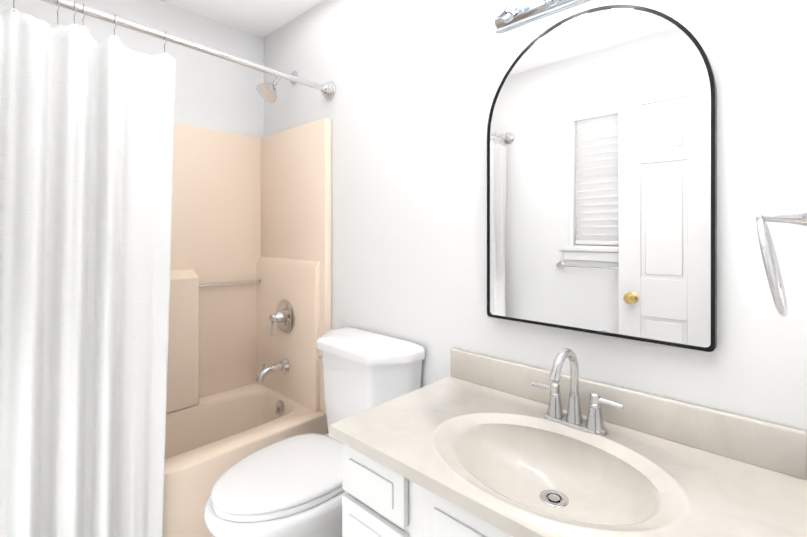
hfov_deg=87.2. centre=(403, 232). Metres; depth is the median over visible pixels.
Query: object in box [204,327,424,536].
toilet
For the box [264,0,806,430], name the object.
wall
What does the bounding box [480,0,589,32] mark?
sconce
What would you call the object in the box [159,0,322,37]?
ceiling
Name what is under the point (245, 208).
shower
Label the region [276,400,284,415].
overflow drain
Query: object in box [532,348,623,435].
faucet
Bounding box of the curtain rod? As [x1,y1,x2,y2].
[41,0,335,99]
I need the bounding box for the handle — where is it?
[269,299,294,335]
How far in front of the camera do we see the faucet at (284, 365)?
2.06 m
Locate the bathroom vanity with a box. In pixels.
[329,348,806,536]
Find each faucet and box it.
[256,357,289,381]
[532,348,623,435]
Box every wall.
[0,0,263,137]
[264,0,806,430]
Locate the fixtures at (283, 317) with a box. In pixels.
[199,71,297,415]
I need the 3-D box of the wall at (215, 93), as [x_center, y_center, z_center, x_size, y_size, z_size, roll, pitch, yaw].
[-1.385,0.089,1.847,0.100,2.380,1.620,0,0,44]
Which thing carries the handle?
in the fixtures at (283, 317)
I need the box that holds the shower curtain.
[0,0,175,536]
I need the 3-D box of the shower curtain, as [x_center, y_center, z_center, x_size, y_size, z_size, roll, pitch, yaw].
[-1.017,0.271,1.138,0.114,1.898,0.780,0,0,44]
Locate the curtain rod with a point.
(327, 89)
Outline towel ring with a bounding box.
[756,207,806,316]
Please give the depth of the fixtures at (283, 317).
2.08 m
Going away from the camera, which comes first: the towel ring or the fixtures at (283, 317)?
the towel ring
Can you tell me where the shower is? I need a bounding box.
[163,118,331,536]
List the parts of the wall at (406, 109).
hanging mirror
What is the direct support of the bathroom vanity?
on the floor

